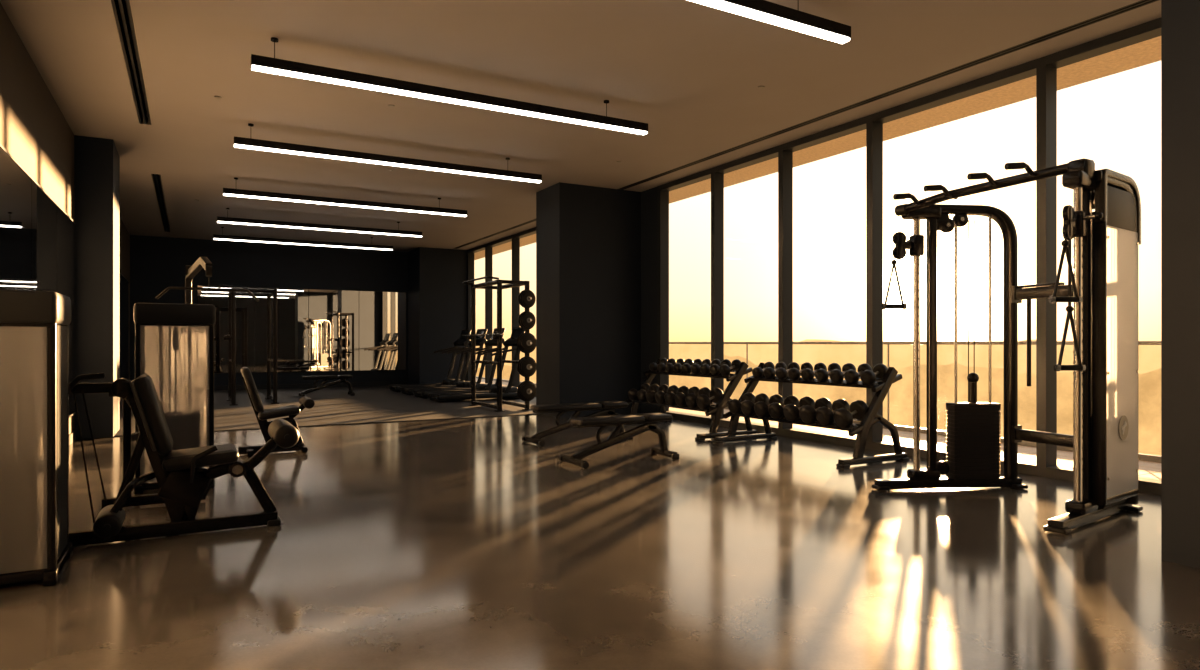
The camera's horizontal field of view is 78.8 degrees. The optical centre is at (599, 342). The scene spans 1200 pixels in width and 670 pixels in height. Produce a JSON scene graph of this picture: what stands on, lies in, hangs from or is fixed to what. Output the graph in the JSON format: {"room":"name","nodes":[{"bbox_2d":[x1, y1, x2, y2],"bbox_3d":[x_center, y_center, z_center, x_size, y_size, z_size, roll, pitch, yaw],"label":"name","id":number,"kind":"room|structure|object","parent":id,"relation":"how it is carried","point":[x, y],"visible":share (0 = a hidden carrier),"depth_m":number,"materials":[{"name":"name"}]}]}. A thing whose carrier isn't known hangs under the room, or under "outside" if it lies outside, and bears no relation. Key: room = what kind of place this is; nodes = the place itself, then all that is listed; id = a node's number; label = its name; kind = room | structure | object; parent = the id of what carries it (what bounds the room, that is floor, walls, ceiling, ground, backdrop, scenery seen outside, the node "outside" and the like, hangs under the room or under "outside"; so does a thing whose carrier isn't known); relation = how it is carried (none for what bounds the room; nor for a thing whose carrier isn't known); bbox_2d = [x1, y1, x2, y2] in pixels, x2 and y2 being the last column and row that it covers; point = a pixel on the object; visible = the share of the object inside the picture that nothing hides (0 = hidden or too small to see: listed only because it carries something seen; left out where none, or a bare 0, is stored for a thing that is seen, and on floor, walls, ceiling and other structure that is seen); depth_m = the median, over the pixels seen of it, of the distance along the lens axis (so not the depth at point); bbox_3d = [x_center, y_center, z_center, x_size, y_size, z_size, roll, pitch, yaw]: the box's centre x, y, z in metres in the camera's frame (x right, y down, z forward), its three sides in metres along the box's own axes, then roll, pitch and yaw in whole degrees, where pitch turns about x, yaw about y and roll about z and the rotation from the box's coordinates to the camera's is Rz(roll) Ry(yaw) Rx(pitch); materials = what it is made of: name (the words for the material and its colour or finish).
{"room":"gym","nodes":[
{"label":"gym","id":0,"kind":"room"},
{"bbox_2d":[0,3,129,457],"bbox_3d":[-5.239,-0.685,6.577,0.200,3.770,25.000,0,0,-29],"label":"wall","id":1,"kind":"structure","parent":0,"point":[34,130],"depth_m":6.71,"materials":[{"name":"paint"}]},
{"bbox_2d":[0,144,75,437],"bbox_3d":[-4.044,-0.305,4.668,0.020,2.354,9.900,0,0,-29],"label":"wall mirror","id":2,"kind":"object","parent":1,"relation":"attached to","point":[37,236],"depth_m":6.60,"materials":[{"name":"mirror"}]},
{"bbox_2d":[37,430,75,458],"bbox_3d":[-2.809,1.140,2.466,0.015,0.120,15.050,0,0,-29],"label":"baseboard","id":3,"kind":"structure","parent":1,"relation":"attached to","point":[72,436],"depth_m":8.70,"materials":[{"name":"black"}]},
{"bbox_2d":[120,273,128,378],"bbox_3d":[-8.987,-0.275,13.476,0.020,2.294,7.500,0,0,-29],"label":"wall mirror","id":4,"kind":"object","parent":1,"relation":"attached to","point":[124,283],"visible":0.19,"depth_m":15.71,"materials":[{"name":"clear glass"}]},
{"bbox_2d":[74,135,119,438],"bbox_3d":[-6.556,-0.691,9.537,0.400,3.758,0.950,0,0,-29],"label":"column","id":5,"kind":"structure","parent":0,"point":[96,160],"depth_m":9.13,"materials":[{"name":"black paint"}]},
{"bbox_2d":[111,0,150,124],"bbox_3d":[-2.138,-2.640,2.871,0.120,0.140,13.100,0,0,-29],"label":"ceiling air slot","id":6,"kind":"object","parent":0,"point":[122,10],"depth_m":6.60,"materials":[{"name":"black metal"}]},
{"bbox_2d":[151,174,169,231],"bbox_3d":[-8.378,-2.640,13.990,0.120,0.140,6.600,0,0,-29],"label":"ceiling air slot","id":7,"kind":"object","parent":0,"point":[156,178],"depth_m":13.26,"materials":[{"name":"black metal"}]},
{"bbox_2d":[130,235,407,386],"bbox_3d":[-7.688,-0.685,19.422,8.100,3.770,0.200,0,0,-29],"label":"wall","id":8,"kind":"structure","parent":0,"point":[157,264],"depth_m":18.55,"materials":[{"name":"paint"}]},
{"bbox_2d":[155,381,407,391],"bbox_3d":[-8.281,1.129,18.966,6.580,0.118,0.015,0,0,-29],"label":"baseboard","id":9,"kind":"structure","parent":8,"relation":"attached to","point":[387,383],"depth_m":19.30,"materials":[{"name":"black"}]},
{"bbox_2d":[198,285,405,373],"bbox_3d":[-7.701,-0.335,19.291,5.150,2.214,0.020,0,0,-29],"label":"wall mirror","id":10,"kind":"object","parent":8,"relation":"attached to","point":[350,330],"visible":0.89,"depth_m":19.36,"materials":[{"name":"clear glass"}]},
{"bbox_2d":[408,247,466,383],"bbox_3d":[-4.512,-0.691,20.402,1.400,3.758,1.200,0,0,-29],"label":"column","id":11,"kind":"structure","parent":0,"point":[437,294],"depth_m":19.84,"materials":[{"name":"paint"}]},
{"bbox_2d":[0,0,1160,251],"bbox_3d":[-1.664,-2.690,8.584,8.600,0.240,25.000,0,0,-29],"label":"ceiling","id":12,"kind":"structure","parent":0,"point":[693,72],"depth_m":7.26,"materials":[{"name":"paint"}]},
{"bbox_2d":[213,227,392,250],"bbox_3d":[-6.818,-2.426,17.044,3.910,0.288,0.085,0,0,-29],"label":"linear pendant light","id":13,"kind":"object","parent":12,"relation":"hanging from","point":[215,236],"visible":1,"depth_m":16.91,"materials":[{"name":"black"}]},
{"bbox_2d":[217,208,421,236],"bbox_3d":[-5.546,-2.426,14.776,3.910,0.288,0.085,0,0,-29],"label":"linear pendant light","id":14,"kind":"object","parent":12,"relation":"hanging from","point":[229,220],"visible":1,"depth_m":14.65,"materials":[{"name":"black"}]},
{"bbox_2d":[223,177,466,216],"bbox_3d":[-4.117,-2.426,12.230,3.910,0.288,0.085,0,0,-29],"label":"linear pendant light","id":15,"kind":"object","parent":12,"relation":"hanging from","point":[226,191],"visible":1,"depth_m":12.09,"materials":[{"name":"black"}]},
{"bbox_2d":[234,123,541,182],"bbox_3d":[-2.551,-2.426,9.439,3.910,0.288,0.085,0,0,-29],"label":"linear pendant light","id":16,"kind":"object","parent":12,"relation":"hanging from","point":[239,142],"visible":1,"depth_m":9.26,"materials":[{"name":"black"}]},
{"bbox_2d":[251,37,647,134],"bbox_3d":[-1.200,-2.426,7.032,3.910,0.288,0.085,0,0,-29],"label":"linear pendant light","id":17,"kind":"object","parent":12,"relation":"hanging from","point":[259,63],"visible":1,"depth_m":6.80,"materials":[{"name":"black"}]},
{"bbox_2d":[688,0,850,43],"bbox_3d":[0.170,-2.426,4.591,3.910,0.288,0.085,0,0,-29],"label":"linear pendant light","id":18,"kind":"object","parent":12,"relation":"hanging from","point":[761,10],"visible":1,"depth_m":5.21,"materials":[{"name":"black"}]},
{"bbox_2d":[536,182,640,417],"bbox_3d":[-0.170,-0.685,12.461,1.600,3.770,0.900,0,0,-29],"label":"column","id":19,"kind":"structure","parent":0,"point":[588,238],"depth_m":12.04,"materials":[{"name":"paint"}]},
{"bbox_2d":[0,378,1199,669],"bbox_3d":[-1.403,1.393,9.983,10.225,0.385,30.185,0,0,-29],"label":"floor","id":20,"kind":"structure","parent":0,"point":[463,543],"depth_m":3.89,"materials":[{"name":"concrete"}]},
{"bbox_2d":[0,289,70,585],"bbox_3d":[-3.252,0.468,4.043,0.577,1.455,1.325,0,0,-29],"label":"machine","id":21,"kind":"object","parent":20,"relation":"on","point":[50,311],"visible":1,"depth_m":3.62,"materials":[{"name":"plastic"}]},
{"bbox_2d":[69,303,298,548],"bbox_3d":[-3.026,0.440,5.325,1.295,1.520,2.200,0,0,-29],"label":"machine","id":22,"kind":"object","parent":20,"relation":"on","point":[171,440],"visible":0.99,"depth_m":4.61,"materials":[{"name":"metal"}]},
{"bbox_2d":[155,257,258,446],"bbox_3d":[-4.584,0.107,8.536,1.020,2.177,1.435,0,0,-29],"label":"machine","id":23,"kind":"object","parent":20,"relation":"on","point":[198,392],"visible":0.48,"depth_m":8.61,"materials":[{"name":"metal"}]},
{"bbox_2d":[238,367,314,456],"bbox_3d":[-3.545,0.725,7.987,0.735,0.929,0.500,0,0,-29],"label":"machine","id":24,"kind":"object","parent":20,"relation":"on","point":[291,411],"visible":0.92,"depth_m":7.87,"materials":[{"name":"black fabric"}]},
{"bbox_2d":[114,386,540,436],"bbox_3d":[-5.435,1.194,15.182,7.880,0.012,9.400,0,0,-29],"label":"mat","id":25,"kind":"object","parent":20,"relation":"on","point":[370,404],"visible":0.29,"depth_m":13.24,"materials":[{"name":"grey rubber"}]},
{"bbox_2d":[218,285,278,405],"bbox_3d":[-7.079,0.040,14.661,1.038,2.296,2.020,0,0,-29],"label":"power rack","id":26,"kind":"object","parent":25,"relation":"on","point":[231,337],"visible":0.87,"depth_m":14.28,"materials":[{"name":"metal"}]},
{"bbox_2d":[299,375,354,396],"bbox_3d":[-6.131,0.958,16.397,1.125,0.458,0.520,0,0,-29],"label":"weight bench","id":27,"kind":"object","parent":25,"relation":"on","point":[342,378],"visible":0.98,"depth_m":16.34,"materials":[{"name":"black leather"}]},
{"bbox_2d":[388,330,470,391],"bbox_3d":[-4.246,0.422,18.315,1.920,1.531,0.800,0,0,-29],"label":"treadmill","id":28,"kind":"object","parent":25,"relation":"on","point":[463,341],"visible":0.76,"depth_m":18.36,"materials":[{"name":"black rubber"}]},
{"bbox_2d":[400,329,486,394],"bbox_3d":[-3.683,0.422,17.312,1.920,1.531,0.800,0,0,-29],"label":"treadmill","id":29,"kind":"object","parent":25,"relation":"on","point":[480,340],"visible":0.58,"depth_m":17.39,"materials":[{"name":"black rubber"}]},
{"bbox_2d":[413,328,504,398],"bbox_3d":[-3.121,0.422,16.309,1.920,1.531,0.800,0,0,-29],"label":"treadmill","id":30,"kind":"object","parent":25,"relation":"on","point":[480,386],"visible":0.68,"depth_m":16.32,"materials":[{"name":"black rubber"}]},
{"bbox_2d":[428,327,524,401],"bbox_3d":[-2.558,0.422,15.306,1.920,1.531,0.800,0,0,-29],"label":"treadmill","id":31,"kind":"object","parent":25,"relation":"on","point":[509,392],"visible":0.76,"depth_m":15.29,"materials":[{"name":"black rubber"}]},
{"bbox_2d":[462,276,535,411],"bbox_3d":[-1.889,0.015,13.417,0.911,2.346,2.070,0,0,-29],"label":"power rack","id":32,"kind":"object","parent":25,"relation":"on","point":[526,342],"visible":0.97,"depth_m":12.85,"materials":[{"name":"metal"}]},
{"bbox_2d":[467,227,535,396],"bbox_3d":[-1.664,-0.685,16.794,0.185,3.770,7.920,0,0,-29],"label":"window","id":33,"kind":"structure","parent":20,"relation":"on","point":[515,239],"depth_m":18.90,"materials":[{"name":"black"}]},
{"bbox_2d":[522,401,632,446],"bbox_3d":[-0.256,0.971,8.973,1.305,0.458,0.520,0,0,-29],"label":"weight bench","id":34,"kind":"object","parent":20,"relation":"on","point":[606,407],"visible":0.77,"depth_m":8.84,"materials":[{"name":"black leather"}]},
{"bbox_2d":[559,413,678,468],"bbox_3d":[0.211,0.971,7.434,1.155,0.458,0.520,0,0,-29],"label":"weight bench","id":35,"kind":"object","parent":20,"relation":"on","point":[649,421],"visible":1,"depth_m":7.36,"materials":[{"name":"black leather"}]},
{"bbox_2d":[641,187,656,412],"bbox_3d":[0.665,-0.685,12.689,0.200,3.770,1.520,0,0,-29],"label":"wall pier","id":36,"kind":"object","parent":20,"relation":"on","point":[648,197],"visible":0.21,"depth_m":12.22,"materials":[{"name":"paint"}]},
{"bbox_2d":[625,358,756,440],"bbox_3d":[1.137,0.706,10.081,0.940,0.988,2.030,0,0,-29],"label":"dumbbell rack","id":37,"kind":"object","parent":20,"relation":"on","point":[663,396],"visible":0.96,"depth_m":9.65,"materials":[{"name":"black metal"}]},
{"bbox_2d":[713,362,908,467],"bbox_3d":[2.250,0.706,8.097,0.940,0.988,2.020,0,0,-29],"label":"dumbbell rack","id":38,"kind":"object","parent":20,"relation":"on","point":[807,411],"visible":1,"depth_m":7.71,"materials":[{"name":"black metal"}]},
{"bbox_2d":[476,341,1160,462],"bbox_3d":[2.848,0.615,12.498,0.080,1.270,31.010,0,0,-29],"label":"balustrade","id":39,"kind":"object","parent":20,"relation":"on","point":[1146,457],"visible":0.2,"depth_m":9.54,"materials":[{"name":"grey glass"}]},
{"bbox_2d":[657,18,1160,494],"bbox_3d":[3.240,-0.685,8.056,0.185,3.770,9.080,0,0,-29],"label":"window","id":40,"kind":"structure","parent":20,"relation":"on","point":[1045,68],"depth_m":8.22,"materials":[{"name":"black"}]},
{"bbox_2d":[872,158,1142,533],"bbox_3d":[3.080,-0.018,5.549,1.336,2.426,1.643,0,0,-29],"label":"trainer","id":41,"kind":"object","parent":20,"relation":"on","point":[1103,291],"visible":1,"depth_m":5.11,"materials":[{"name":"black metal"}]},
{"bbox_2d":[454,0,1158,248],"bbox_3d":[1.488,-2.640,10.181,0.120,0.140,22.300,0,0,-29],"label":"ceiling air slot","id":42,"kind":"object","parent":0,"point":[1141,3],"depth_m":7.23,"materials":[{"name":"black metal"}]},
{"bbox_2d":[1161,0,1199,568],"bbox_3d":[4.274,-0.685,4.061,2.070,3.770,1.100,0,0,-29],"label":"column","id":43,"kind":"structure","parent":0,"point":[1180,19],"depth_m":3.96,"materials":[{"name":"paint"}]},
{"label":"outside","id":44,"kind":"structure","parent":0,"visible":0},
{"bbox_2d":[1138,451,1160,455],"bbox_3d":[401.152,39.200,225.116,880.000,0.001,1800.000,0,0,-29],"label":"ground","id":45,"kind":"structure","parent":44,"point":[1142,452],"depth_m":261.35,"materials":[{"name":"brown"}]},
{"bbox_2d":[476,355,1160,451],"bbox_3d":[126.480,22.012,82.387,358.760,34.376,640.098,0,0,-29],"label":"treeline","id":46,"kind":"object","parent":45,"relation":"on","point":[1149,384],"visible":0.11,"depth_m":296.23,"materials":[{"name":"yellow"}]},
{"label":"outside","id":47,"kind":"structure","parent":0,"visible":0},
{"bbox_2d":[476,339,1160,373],"bbox_3d":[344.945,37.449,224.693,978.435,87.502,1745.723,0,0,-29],"label":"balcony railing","id":48,"kind":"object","parent":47,"point":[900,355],"visible":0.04,"depth_m":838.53,"materials":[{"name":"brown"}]},
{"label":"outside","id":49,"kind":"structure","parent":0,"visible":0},
{"bbox_2d":[474,36,1160,259],"bbox_3d":[1.843,-2.870,11.928,1.110,0.400,31.000,0,0,-29],"label":"soffit","id":50,"kind":"structure","parent":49,"point":[1146,52],"depth_m":8.46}
]}

